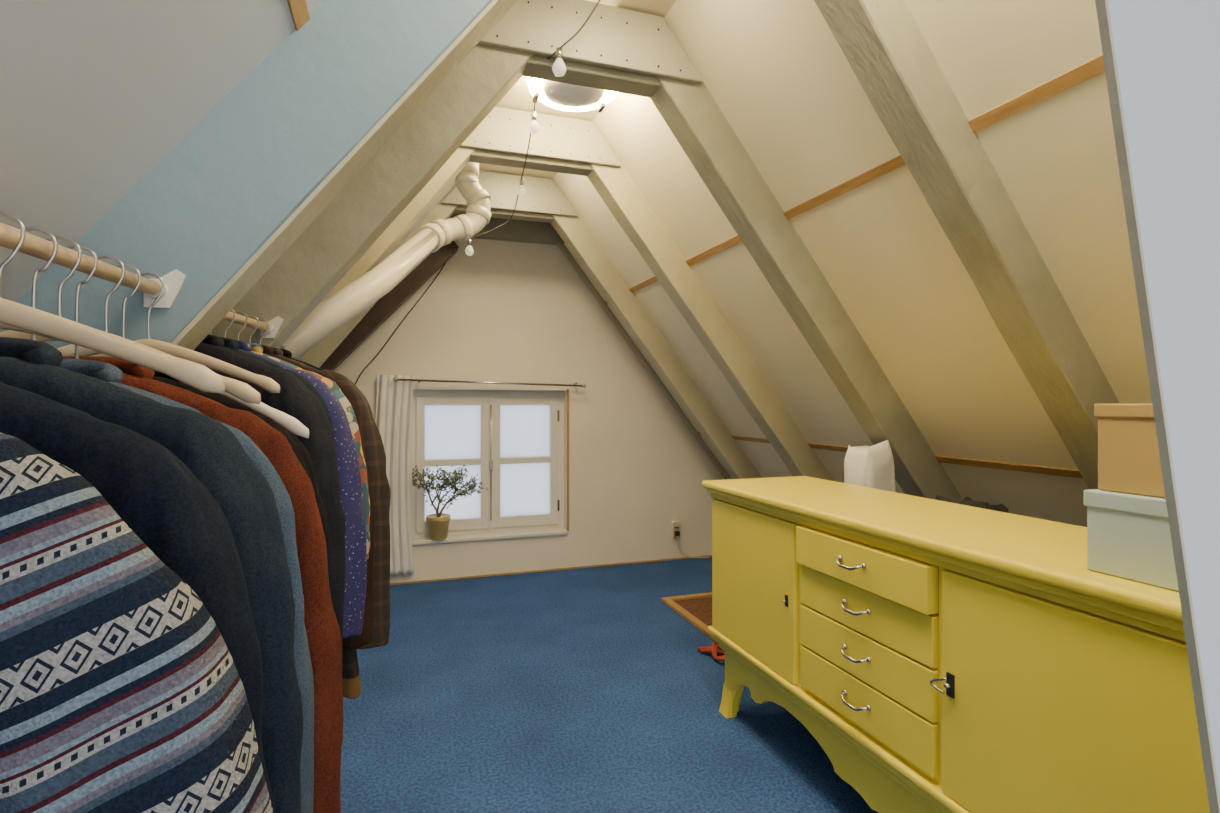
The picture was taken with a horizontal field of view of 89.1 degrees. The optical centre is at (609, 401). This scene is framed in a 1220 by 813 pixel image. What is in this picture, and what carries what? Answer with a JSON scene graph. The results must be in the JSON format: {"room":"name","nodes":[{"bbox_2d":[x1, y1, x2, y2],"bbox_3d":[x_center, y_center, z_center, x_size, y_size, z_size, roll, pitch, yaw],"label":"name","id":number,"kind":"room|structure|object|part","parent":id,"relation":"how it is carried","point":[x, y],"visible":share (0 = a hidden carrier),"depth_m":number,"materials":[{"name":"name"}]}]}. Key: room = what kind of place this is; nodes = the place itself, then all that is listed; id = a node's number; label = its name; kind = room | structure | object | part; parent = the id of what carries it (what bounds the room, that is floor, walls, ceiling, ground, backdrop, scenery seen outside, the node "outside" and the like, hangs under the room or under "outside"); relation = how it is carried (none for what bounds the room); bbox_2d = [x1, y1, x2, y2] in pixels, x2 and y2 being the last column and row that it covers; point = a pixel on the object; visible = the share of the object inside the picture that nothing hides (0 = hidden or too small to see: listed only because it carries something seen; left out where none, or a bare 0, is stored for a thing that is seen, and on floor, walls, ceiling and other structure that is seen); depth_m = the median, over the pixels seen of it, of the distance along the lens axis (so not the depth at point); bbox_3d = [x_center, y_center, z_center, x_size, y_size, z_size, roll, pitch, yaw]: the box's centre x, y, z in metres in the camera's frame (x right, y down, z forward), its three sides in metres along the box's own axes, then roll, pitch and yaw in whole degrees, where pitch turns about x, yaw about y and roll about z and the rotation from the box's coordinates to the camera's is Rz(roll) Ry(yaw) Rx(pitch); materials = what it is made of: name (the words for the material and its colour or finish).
{"room":"attic","nodes":[
{"label":"attic","id":0,"kind":"room"},
{"bbox_2d":[0,0,455,359],"bbox_3d":[-1.172,-0.140,1.345,2.116,2.680,5.700,0,0,-19],"label":"ceiling","id":1,"kind":"structure","parent":0,"point":[94,94],"depth_m":0.86,"materials":[{"name":"white paint"}]},
{"bbox_2d":[287,0,309,30],"bbox_3d":[-0.657,-0.678,1.424,0.024,0.029,5.520,0,0,-19],"label":"trim","id":2,"kind":"structure","parent":1,"relation":"attached to","point":[298,9],"depth_m":1.07,"materials":[{"name":"brown wood"}]},
{"bbox_2d":[280,162,490,358],"bbox_3d":[-0.951,-0.762,2.728,0.243,1.275,1.355,0,0,20],"label":"duct pipe","id":3,"kind":"object","parent":1,"relation":"attached to","point":[330,314],"visible":0.91,"depth_m":2.60,"materials":[{"name":"plastic"}]},
{"bbox_2d":[320,241,458,370],"bbox_3d":[-1.479,-0.535,3.899,1.020,1.070,0.135,0,0,-19],"label":"beam","id":4,"kind":"structure","parent":1,"relation":"attached to","point":[389,303],"depth_m":3.87,"materials":[{"name":"brown wood"}]},
{"bbox_2d":[334,238,724,582],"bbox_3d":[-0.810,-0.090,4.382,4.551,2.580,0.180,0,0,-19],"label":"wall","id":5,"kind":"structure","parent":0,"point":[505,311],"depth_m":4.45,"materials":[{"name":"beige paint"}]},
{"bbox_2d":[355,263,445,384],"bbox_3d":[-1.371,-0.520,4.079,0.666,1.043,0.012,0,0,-19],"label":"cable","id":6,"kind":"object","parent":5,"relation":"attached to","point":[445,263],"visible":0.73,"depth_m":4.08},
{"bbox_2d":[411,390,567,544],"bbox_3d":[-0.842,0.431,4.332,1.088,1.028,0.156,0,0,-19],"label":"window","id":7,"kind":"structure","parent":5,"relation":"in","point":[431,397],"depth_m":4.34,"materials":[{"name":"white paint"}]},
{"bbox_3d":[-1.339,0.421,4.218,0.035,1.008,0.050,0,0,-19],"label":"frame","id":8,"kind":"part","parent":7,"relation":"part of","materials":[{"name":"beige wood"}]},
{"bbox_2d":[412,464,487,539],"bbox_3d":[-1.062,0.660,4.144,0.499,0.517,0.270,0,0,-19],"label":"jade plant","id":9,"kind":"object","parent":7,"relation":"on","point":[438,523],"visible":1,"depth_m":4.12,"materials":[{"name":"green plant"}]},
{"bbox_3d":[-1.154,0.841,4.170,0.160,0.157,0.160,0,0,-19],"label":"pot","id":10,"kind":"part","parent":9,"relation":"part of","materials":[{"name":"ceramic"}]},
{"bbox_2d":[416,397,488,532],"bbox_3d":[-1.086,0.426,4.286,0.487,0.918,0.045,0,0,-19],"label":"casement","id":11,"kind":"object","parent":7,"relation":"attached to","point":[451,431],"depth_m":4.29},
{"bbox_3d":[-1.290,0.426,4.216,0.055,0.918,0.045,0,0,-19],"label":"left casement stile","id":12,"kind":"part","parent":11,"relation":"part of","materials":[{"name":"beige wood"}]},
{"bbox_2d":[425,458,480,465],"bbox_3d":[-1.086,0.416,4.287,0.487,0.044,0.042,0,0,-19],"label":"bar","id":13,"kind":"object","parent":11,"relation":"attached to","point":[472,461],"depth_m":4.27,"materials":[{"name":"beige wood"}]},
{"bbox_3d":[-0.881,0.426,4.355,0.055,0.918,0.045,0,0,-19],"label":"left casement stile","id":14,"kind":"part","parent":11,"relation":"part of","materials":[{"name":"beige wood"}]},
{"bbox_3d":[-1.086,0.848,4.286,0.487,0.075,0.044,0,0,-19],"label":"left casement bottom rail","id":15,"kind":"part","parent":7,"relation":"part of","materials":[{"name":"white wood"}]},
{"bbox_3d":[-1.086,-0.005,4.286,0.487,0.055,0.044,0,0,-19],"label":"casement rail","id":16,"kind":"part","parent":7,"relation":"part of","materials":[{"name":"white paint"}]},
{"bbox_3d":[-0.850,0.905,4.385,1.068,0.040,0.050,0,0,-19],"label":"frame bottom","id":17,"kind":"part","parent":7,"relation":"part of","materials":[{"name":"white wood"}]},
{"bbox_3d":[-0.850,-0.058,4.385,1.068,0.050,0.050,0,0,-19],"label":"frame","id":18,"kind":"part","parent":7,"relation":"part of","materials":[{"name":"white paint"}]},
{"bbox_2d":[488,396,492,529],"bbox_3d":[-0.840,0.426,4.356,0.028,0.938,0.090,0,0,-19],"label":"post","id":19,"kind":"object","parent":7,"relation":"attached to","point":[490,397],"depth_m":4.34,"materials":[{"name":"white paint"}]},
{"bbox_2d":[490,404,491,519],"bbox_3d":[-0.832,0.421,4.332,0.011,0.808,0.011,0,0,4],"label":"rod","id":20,"kind":"object","parent":19,"relation":"attached to","point":[490,404],"visible":1,"depth_m":4.33,"materials":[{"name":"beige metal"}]},
{"bbox_3d":[-0.830,0.445,4.327,0.024,0.070,0.030,0,0,-19],"label":"handle","id":21,"kind":"part","parent":19,"relation":"part of","materials":[{"name":"metal"}]},
{"bbox_2d":[493,397,557,527],"bbox_3d":[-0.609,0.426,4.447,0.472,0.918,0.045,0,0,-19],"label":"casement","id":22,"kind":"object","parent":7,"relation":"attached to","point":[524,429],"depth_m":4.45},
{"bbox_3d":[-0.806,0.426,4.380,0.055,0.918,0.045,0,0,-19],"label":"right casement stile","id":23,"kind":"part","parent":22,"relation":"part of","materials":[{"name":"beige wood"}]},
{"bbox_2d":[500,456,549,463],"bbox_3d":[-0.609,0.416,4.449,0.472,0.044,0.042,0,0,-19],"label":"bar","id":24,"kind":"object","parent":22,"relation":"attached to","point":[542,459],"depth_m":4.43,"materials":[{"name":"beige wood"}]},
{"bbox_3d":[-0.411,0.426,4.514,0.055,0.918,0.045,0,0,-19],"label":"right casement stile","id":25,"kind":"part","parent":22,"relation":"part of","materials":[{"name":"beige wood"}]},
{"bbox_3d":[-0.609,0.848,4.448,0.472,0.075,0.044,0,0,-19],"label":"bottom rail of the right casement","id":26,"kind":"part","parent":7,"relation":"part of","materials":[{"name":"white wood"}]},
{"bbox_3d":[-0.609,-0.005,4.448,0.472,0.055,0.044,0,0,-19],"label":"casement rail","id":27,"kind":"part","parent":7,"relation":"part of","materials":[{"name":"white paint"}]},
{"bbox_3d":[-0.367,0.421,4.548,0.050,1.008,0.050,0,0,-19],"label":"frame","id":28,"kind":"part","parent":7,"relation":"part of","materials":[{"name":"beige wood"}]},
{"bbox_2d":[393,377,585,387],"bbox_3d":[-0.797,-0.131,4.246,1.307,0.061,0.086,0,0,-19],"label":"curtain rod","id":29,"kind":"object","parent":5,"relation":"attached to","point":[395,379],"visible":1,"depth_m":4.20,"materials":[{"name":"silver metal"}]},
{"bbox_2d":[375,375,413,576],"bbox_3d":[-1.409,0.480,4.045,0.247,1.310,0.041,0,0,-19],"label":"window curtain","id":30,"kind":"object","parent":29,"relation":"hanging from","point":[393,399],"visible":0.73,"depth_m":4.05,"materials":[{"name":"white fabric"}]},
{"bbox_2d":[390,555,711,584],"bbox_3d":[-0.779,1.195,4.291,4.451,0.010,0.012,0,0,-19],"label":"baseboard","id":31,"kind":"structure","parent":5,"relation":"attached to","point":[703,555],"depth_m":4.38,"materials":[{"name":"brown wood"}]},
{"bbox_2d":[567,389,568,530],"bbox_3d":[-0.302,0.416,4.452,0.015,1.018,0.011,0,0,-19],"label":"strip","id":32,"kind":"object","parent":5,"relation":"attached to","point":[567,389],"visible":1,"depth_m":4.45,"materials":[{"name":"brown wood"}]},
{"bbox_2d":[449,214,730,479],"bbox_3d":[0.091,-0.090,4.549,2.736,2.580,0.078,0,0,-19],"label":"roof truss","id":33,"kind":"object","parent":5,"relation":"attached to","point":[513,230],"visible":0.58,"depth_m":4.38,"materials":[{"name":"paint"}]},
{"bbox_2d":[672,521,709,557],"bbox_3d":[0.618,1.053,4.731,0.295,0.286,0.073,0,0,-19],"label":"wall outlet","id":34,"kind":"object","parent":5,"relation":"attached to","point":[675,525],"visible":1,"depth_m":4.70,"materials":[{"name":"white plastic"}]},
{"bbox_2d":[672,521,679,537],"bbox_3d":[0.505,0.970,4.705,0.065,0.120,0.049,0,0,-19],"label":"socket","id":35,"kind":"object","parent":34,"relation":"attached to","point":[675,525],"depth_m":4.70,"materials":[{"name":"white plastic"}]},
{"bbox_3d":[0.635,1.103,4.714,0.273,0.187,0.030,0,0,-19],"label":"cord","id":36,"kind":"part","parent":34,"relation":"part of","materials":[{"name":"grey plastic"}]},
{"bbox_2d":[604,55,1104,304],"bbox_3d":[0.580,-0.718,2.688,0.024,0.029,3.920,0,0,-19],"label":"trim","id":37,"kind":"structure","parent":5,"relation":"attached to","point":[1095,66],"depth_m":1.59,"materials":[{"name":"brown wood"}]},
{"bbox_2d":[479,0,675,178],"bbox_3d":[0.076,-1.430,1.768,0.520,0.100,5.700,0,0,-19],"label":"ceiling","id":38,"kind":"structure","parent":0,"point":[519,97],"depth_m":2.87,"materials":[{"name":"white paint"}]},
{"bbox_2d":[526,77,617,112],"bbox_3d":[-0.148,-1.314,2.558,0.392,0.131,0.392,0,0,-19],"label":"ceiling lamp","id":39,"kind":"object","parent":38,"relation":"attached to","point":[556,95],"depth_m":2.56,"materials":[{"name":"white glass"}]},
{"bbox_2d":[340,557,878,812],"bbox_3d":[0.072,1.229,1.777,4.751,0.102,5.720,0,0,-19],"label":"floor","id":40,"kind":"structure","parent":0,"point":[579,690],"depth_m":2.40,"materials":[{"name":"blue carpet"}]},
{"bbox_2d":[300,170,761,478],"bbox_3d":[-0.613,-0.090,3.802,4.551,2.580,0.147,0,0,-19],"label":"roof truss","id":41,"kind":"object","parent":40,"relation":"on","point":[544,201],"visible":0.61,"depth_m":3.94,"materials":[{"name":"beige paint"}]},
{"bbox_3d":[-0.594,-1.265,3.746,0.821,0.210,0.021,0,0,-19],"label":"gusset plate","id":42,"kind":"part","parent":41,"relation":"part of","materials":[{"name":"paint"}]},
{"bbox_2d":[0,0,1119,488],"bbox_3d":[0.195,-0.090,1.415,4.551,2.580,0.147,0,0,-19],"label":"roof truss","id":43,"kind":"object","parent":40,"relation":"on","point":[223,205],"visible":0.68,"depth_m":1.15,"materials":[{"name":"blue paint"}]},
{"bbox_2d":[0,222,186,307],"bbox_3d":[-0.590,-0.183,0.565,0.060,0.082,1.009,0,0,-18],"label":"rail","id":44,"kind":"object","parent":43,"relation":"attached to","point":[35,246],"visible":0.87,"depth_m":0.82,"materials":[{"name":"beige wood"}]},
{"bbox_2d":[0,212,81,346],"bbox_3d":[-0.621,-0.103,0.626,0.400,0.183,0.028,0,0,-18],"label":"clothes hanger","id":45,"kind":"object","parent":44,"relation":"hanging from","point":[23,233],"depth_m":0.64,"materials":[{"name":"silver metal"}]},
{"bbox_3d":[-0.604,-0.171,0.560,0.023,0.058,1.009,0,0,-18],"label":"rail","id":46,"kind":"part","parent":44,"relation":"part of","materials":[{"name":"brown wood"}]},
{"bbox_2d":[0,298,224,393],"bbox_3d":[-0.582,-0.099,0.504,0.470,0.183,0.028,0,0,-18],"label":"clothes hanger","id":47,"kind":"object","parent":44,"relation":"hanging from","point":[198,376],"depth_m":0.55,"materials":[{"name":"beige wood"}]},
{"bbox_2d":[0,236,260,403],"bbox_3d":[-0.656,-0.098,0.735,0.430,0.201,0.028,0,0,-18],"label":"clothes hanger","id":48,"kind":"object","parent":44,"relation":"hanging from","point":[240,390],"depth_m":0.75,"materials":[{"name":"beige wood"}]},
{"bbox_2d":[0,432,273,812],"bbox_3d":[-0.518,0.262,0.330,0.666,0.891,0.167,0,0,-18],"label":"sweater","id":49,"kind":"object","parent":44,"relation":"hanging from","point":[121,691],"visible":1,"depth_m":0.35,"materials":[{"name":"fabric"}]},
{"bbox_2d":[0,383,275,812],"bbox_3d":[-0.555,0.264,0.452,0.564,0.902,0.141,0,0,-17],"label":"blazer","id":50,"kind":"object","parent":44,"relation":"hanging from","point":[146,484],"visible":0.27,"depth_m":0.48,"materials":[{"name":"fabric"}]},
{"bbox_2d":[0,337,302,812],"bbox_3d":[-0.596,0.266,0.572,0.569,0.916,0.143,0,0,-18],"label":"blazer","id":51,"kind":"object","parent":44,"relation":"hanging from","point":[207,447],"visible":0.28,"depth_m":0.61,"materials":[{"name":"fabric"}]},
{"bbox_2d":[19,227,313,812],"bbox_3d":[-0.633,0.310,0.702,0.541,1.012,0.143,0,0,-20],"label":"denim jacket","id":52,"kind":"object","parent":44,"relation":"hanging from","point":[107,372],"visible":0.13,"depth_m":0.76,"materials":[{"name":"fabric"}]},
{"bbox_2d":[58,255,308,437],"bbox_3d":[-0.693,-0.074,0.850,0.510,0.257,0.028,0,0,-18],"label":"clothes hanger","id":53,"kind":"object","parent":44,"relation":"hanging from","point":[290,423],"depth_m":0.90,"materials":[{"name":"beige wood"}]},
{"bbox_2d":[91,272,279,392],"bbox_3d":[-0.738,-0.111,0.988,0.380,0.193,0.028,0,0,-18],"label":"clothes hanger","id":54,"kind":"object","parent":44,"relation":"hanging from","point":[268,384],"depth_m":1.01,"materials":[{"name":"beige wood"}]},
{"bbox_2d":[63,245,342,812],"bbox_3d":[-0.657,0.344,0.795,0.585,1.089,0.147,0,0,-19],"label":"jacket","id":55,"kind":"object","parent":44,"relation":"hanging from","point":[322,628],"visible":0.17,"depth_m":0.84,"materials":[{"name":"fabric"}]},
{"bbox_2d":[113,263,326,538],"bbox_3d":[-0.708,0.327,0.919,0.544,1.064,0.139,0,0,-20],"label":"cardigan","id":56,"kind":"object","parent":44,"relation":"hanging from","point":[302,454],"visible":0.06,"depth_m":0.96,"materials":[{"name":"fabric"}]},
{"bbox_2d":[321,107,833,480],"bbox_3d":[-0.345,-0.090,3.011,4.551,2.580,0.147,0,0,-19],"label":"roof truss","id":57,"kind":"object","parent":40,"relation":"on","point":[565,145],"visible":0.62,"depth_m":3.11,"materials":[{"name":"beige paint"}]},
{"bbox_3d":[-0.327,-1.270,2.955,0.805,0.200,0.021,0,0,-19],"label":"gusset plate","id":58,"kind":"part","parent":57,"relation":"part of","materials":[{"name":"paint"}]},
{"bbox_2d":[209,0,962,502],"bbox_3d":[-0.068,-0.090,2.192,4.551,2.580,0.147,0,0,-19],"label":"roof truss","id":59,"kind":"object","parent":40,"relation":"on","point":[621,50],"visible":0.73,"depth_m":2.15,"materials":[{"name":"paint"}]},
{"bbox_2d":[223,312,283,337],"bbox_3d":[-0.901,-0.219,1.481,0.060,0.070,0.718,0,0,-15],"label":"rail","id":60,"kind":"object","parent":59,"relation":"attached to","point":[274,324],"visible":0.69,"depth_m":1.75,"materials":[{"name":"brown wood"}]},
{"bbox_3d":[-0.916,-0.206,1.476,0.023,0.046,0.716,0,0,-15],"label":"rail","id":61,"kind":"part","parent":60,"relation":"part of","materials":[{"name":"brown wood"}]},
{"bbox_2d":[193,334,345,668],"bbox_3d":[-0.829,0.305,1.218,0.578,1.048,0.139,0,0,-15],"label":"coat","id":62,"kind":"object","parent":60,"relation":"hanging from","point":[294,399],"visible":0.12,"depth_m":1.25,"materials":[{"name":"fabric"}]},
{"bbox_2d":[220,337,332,433],"bbox_3d":[-0.858,0.282,1.300,0.549,1.008,0.118,0,0,-16],"label":"shirt","id":63,"kind":"object","parent":60,"relation":"hanging from","point":[231,344],"visible":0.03,"depth_m":1.34,"materials":[{"name":"fabric"}]},
{"bbox_2d":[210,331,366,638],"bbox_3d":[-0.869,0.279,1.395,0.604,1.008,0.148,0,0,-19],"label":"shirt","id":64,"kind":"object","parent":60,"relation":"hanging from","point":[350,483],"visible":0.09,"depth_m":1.44,"materials":[{"name":"fabric"}]},
{"bbox_2d":[255,318,321,370],"bbox_3d":[-0.969,0.202,1.756,0.581,0.879,0.140,0,0,-17],"label":"clothes hanger","id":65,"kind":"object","parent":60,"relation":"hanging from","point":[286,353],"visible":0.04,"depth_m":1.77,"materials":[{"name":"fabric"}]},
{"bbox_2d":[224,309,369,558],"bbox_3d":[-0.894,0.137,1.486,0.597,0.729,0.129,0,0,-20],"label":"blouse","id":66,"kind":"object","parent":60,"relation":"hanging from","point":[256,348],"visible":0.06,"depth_m":1.54,"materials":[{"name":"fabric"}]},
{"bbox_2d":[234,311,374,648],"bbox_3d":[-0.916,0.243,1.576,0.598,0.948,0.145,0,0,-19],"label":"jacket","id":67,"kind":"object","parent":60,"relation":"hanging from","point":[365,638],"visible":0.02,"depth_m":1.63,"materials":[{"name":"fabric"}]},
{"bbox_2d":[244,315,390,698],"bbox_3d":[-0.934,0.290,1.667,0.652,1.049,0.152,0,0,-18],"label":"coat","id":68,"kind":"object","parent":60,"relation":"hanging from","point":[373,444],"visible":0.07,"depth_m":1.72,"materials":[{"name":"fabric"}]},
{"bbox_2d":[465,77,538,255],"label":"string lights","id":69,"kind":"object","parent":59,"relation":"hanging from","point":[533,127],"depth_m":3.13,"materials":[{"name":"white glass"}]},
{"bbox_3d":[-0.769,-0.829,3.393,0.048,0.057,0.048,0,0,-19],"label":"bulb","id":70,"kind":"part","parent":69,"relation":"part of","materials":[{"name":"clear glass"}]},
{"bbox_2d":[519,178,523,185],"bbox_3d":[-0.450,-1.117,3.152,0.021,0.035,0.022,0,0,-19],"label":"socket","id":71,"kind":"object","parent":69,"relation":"attached to","point":[521,181],"depth_m":3.14,"materials":[{"name":"gold metal"}]},
{"bbox_3d":[-0.450,-1.073,3.152,0.048,0.057,0.048,0,0,-19],"label":"bulb","id":72,"kind":"part","parent":69,"relation":"part of","materials":[{"name":"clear glass"}]},
{"bbox_2d":[531,112,535,120],"bbox_3d":[-0.324,-1.212,2.635,0.021,0.035,0.022,0,0,-19],"label":"socket","id":73,"kind":"object","parent":69,"relation":"attached to","point":[533,114],"depth_m":2.63,"materials":[{"name":"gold metal"}]},
{"bbox_3d":[-0.324,-1.169,2.635,0.048,0.057,0.048,0,0,-19],"label":"bulb","id":74,"kind":"part","parent":69,"relation":"part of","materials":[{"name":"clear glass"}]},
{"bbox_2d":[547,0,600,76],"label":"string lights","id":75,"kind":"object","parent":59,"relation":"hanging from","point":[559,68],"depth_m":2.04,"materials":[{"name":"white glass"}]},
{"bbox_3d":[-0.168,-1.109,2.055,0.048,0.057,0.048,0,0,-19],"label":"bulb","id":76,"kind":"part","parent":75,"relation":"part of","materials":[{"name":"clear glass"}]},
{"bbox_2d":[556,47,562,59],"bbox_3d":[-0.168,-1.153,2.055,0.021,0.035,0.022,0,0,-19],"label":"socket","id":77,"kind":"object","parent":75,"relation":"attached to","point":[559,51],"depth_m":2.05,"materials":[{"name":"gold metal"}]},
{"bbox_3d":[-0.049,-1.268,2.136,0.813,0.205,0.021,0,0,-19],"label":"gusset plate","id":78,"kind":"part","parent":59,"relation":"part of","materials":[{"name":"paint"}]},
{"bbox_3d":[0.651,1.189,3.829,0.620,0.022,0.045,0,0,-19],"label":"frame","id":79,"kind":"part","parent":40,"relation":"part of","materials":[{"name":"brown wood"}]},
{"bbox_3d":[0.756,1.196,3.519,0.620,0.008,0.610,0,0,-19],"label":"mat panel","id":80,"kind":"part","parent":40,"relation":"part of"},
{"bbox_2d":[697,642,724,660],"bbox_3d":[0.509,1.174,2.905,0.124,0.046,0.213,0,0,-19],"label":"bundle","id":81,"kind":"object","parent":40,"relation":"on","point":[714,649],"visible":0.67,"depth_m":2.92,"materials":[{"name":"fabric"}]},
{"bbox_2d":[844,440,895,491],"bbox_3d":[1.064,0.676,2.546,0.170,1.048,0.160,0,0,-19],"label":"laundry bag","id":82,"kind":"object","parent":40,"relation":"on","point":[865,466],"visible":0.19,"depth_m":2.49,"materials":[{"name":"fabric"}]},
{"bbox_2d":[702,476,1209,812],"bbox_3d":[0.859,0.755,1.714,0.513,0.890,1.725,0,0,-19],"label":"sideboard","id":83,"kind":"object","parent":40,"relation":"on","point":[941,656],"visible":1,"depth_m":1.39,"materials":[{"name":"paint"}]},
{"bbox_3d":[0.492,0.626,2.170,0.020,0.497,0.530,0,0,-19],"label":"door","id":84,"kind":"part","parent":83,"relation":"part of","materials":[{"name":"yellow paint"}]},
{"bbox_3d":[0.555,0.625,1.949,0.006,0.036,0.014,0,0,-19],"label":"latch plate","id":85,"kind":"part","parent":83,"relation":"part of","materials":[{"name":"black metal"}]},
{"bbox_3d":[0.878,0.913,1.717,0.455,0.029,1.650,0,0,-19],"label":"moulding","id":86,"kind":"part","parent":83,"relation":"part of","materials":[{"name":"yellow paint"}]},
{"bbox_3d":[0.871,0.889,1.718,0.468,0.022,1.675,0,0,-19],"label":"moulding","id":87,"kind":"part","parent":83,"relation":"part of","materials":[{"name":"yellow paint"}]},
{"bbox_3d":[0.659,0.431,1.651,0.036,0.110,0.495,0,0,-19],"label":"drawer","id":88,"kind":"part","parent":83,"relation":"part of","materials":[{"name":"yellow paint"}]},
{"bbox_3d":[0.667,0.800,1.654,0.020,0.120,0.495,0,0,-19],"label":"drawer","id":89,"kind":"part","parent":83,"relation":"part of","materials":[{"name":"yellow paint"}]},
{"bbox_3d":[0.667,0.675,1.654,0.020,0.118,0.495,0,0,-19],"label":"drawer","id":90,"kind":"part","parent":83,"relation":"part of","materials":[{"name":"yellow paint"}]},
{"bbox_3d":[0.667,0.551,1.654,0.020,0.118,0.495,0,0,-19],"label":"drawer","id":91,"kind":"part","parent":83,"relation":"part of","materials":[{"name":"yellow paint"}]},
{"bbox_3d":[0.871,0.347,1.718,0.468,0.021,1.695,0,0,-19],"label":"moulding","id":92,"kind":"part","parent":83,"relation":"part of","materials":[{"name":"yellow paint"}]},
{"bbox_3d":[0.746,0.625,1.367,0.018,0.010,0.010,0,0,-19],"label":"latch knob","id":93,"kind":"part","parent":83,"relation":"part of","materials":[{"name":"silver metal"}]},
{"bbox_3d":[0.872,0.365,1.719,0.445,0.017,1.667,0,0,-19],"label":"moulding","id":94,"kind":"part","parent":83,"relation":"part of","materials":[{"name":"yellow paint"}]},
{"bbox_3d":[0.752,0.625,1.369,0.006,0.052,0.020,0,0,-19],"label":"latch plate","id":95,"kind":"part","parent":83,"relation":"part of","materials":[{"name":"black metal"}]},
{"bbox_3d":[0.841,0.626,1.140,0.020,0.497,0.544,0,0,-19],"label":"door","id":96,"kind":"part","parent":83,"relation":"part of","materials":[{"name":"yellow paint"}]},
{"bbox_2d":[1084,489,1178,591],"bbox_3d":[1.048,0.235,1.044,0.265,0.147,0.305,0,0,-19],"label":"storage box","id":97,"kind":"object","parent":83,"relation":"on","point":[1129,535],"visible":0.46,"depth_m":1.07,"materials":[{"name":"white cardboard"}]},
{"bbox_3d":[1.048,0.177,1.044,0.265,0.030,0.305,0,0,-19],"label":"lid","id":98,"kind":"part","parent":97,"relation":"part of","materials":[{"name":"white cardboard"}]},
{"bbox_2d":[1094,404,1164,497],"bbox_3d":[1.045,0.082,1.043,0.232,0.158,0.285,0,0,-19],"label":"storage box","id":99,"kind":"object","parent":97,"relation":"on","point":[1128,451],"visible":0.5,"depth_m":1.09,"materials":[{"name":"beige cardboard"}]},
{"bbox_3d":[1.045,0.015,1.043,0.232,0.025,0.285,0,0,-19],"label":"lid","id":100,"kind":"part","parent":99,"relation":"part of","materials":[{"name":"cardboard"}]},
{"bbox_2d":[935,495,1008,512],"bbox_3d":[1.198,0.758,2.052,0.229,0.885,0.274,0,0,-19],"label":"bag","id":101,"kind":"object","parent":40,"relation":"on","point":[968,501],"visible":0.02,"depth_m":2.02,"materials":[{"name":"fabric"}]},
{"bbox_2d":[553,0,1151,526],"bbox_3d":[1.323,-0.140,2.190,2.116,2.680,5.700,0,0,-19],"label":"ceiling","id":102,"kind":"structure","parent":0,"point":[777,72],"depth_m":2.10,"materials":[{"name":"beige paint"}]},
{"bbox_2d":[697,432,1082,477],"bbox_3d":[1.290,0.242,2.929,0.024,0.029,3.920,0,0,-19],"label":"trim","id":103,"kind":"structure","parent":102,"relation":"attached to","point":[952,460],"depth_m":2.40,"materials":[{"name":"brown wood"}]},
{"bbox_2d":[1108,0,1219,795],"bbox_3d":[1.442,-0.090,0.907,2.514,2.580,0.006,0,0,-19],"label":"wall","id":104,"kind":"structure","parent":0,"point":[1167,52],"depth_m":0.61,"materials":[{"name":"white paint"}]},
{"bbox_2d":[1095,0,1219,812],"bbox_3d":[0.511,-0.090,0.592,0.552,2.580,0.008,0,0,-19],"label":"trim","id":105,"kind":"structure","parent":104,"relation":"attached to","point":[1102,7],"depth_m":0.60,"materials":[{"name":"beige paint"}]}
]}

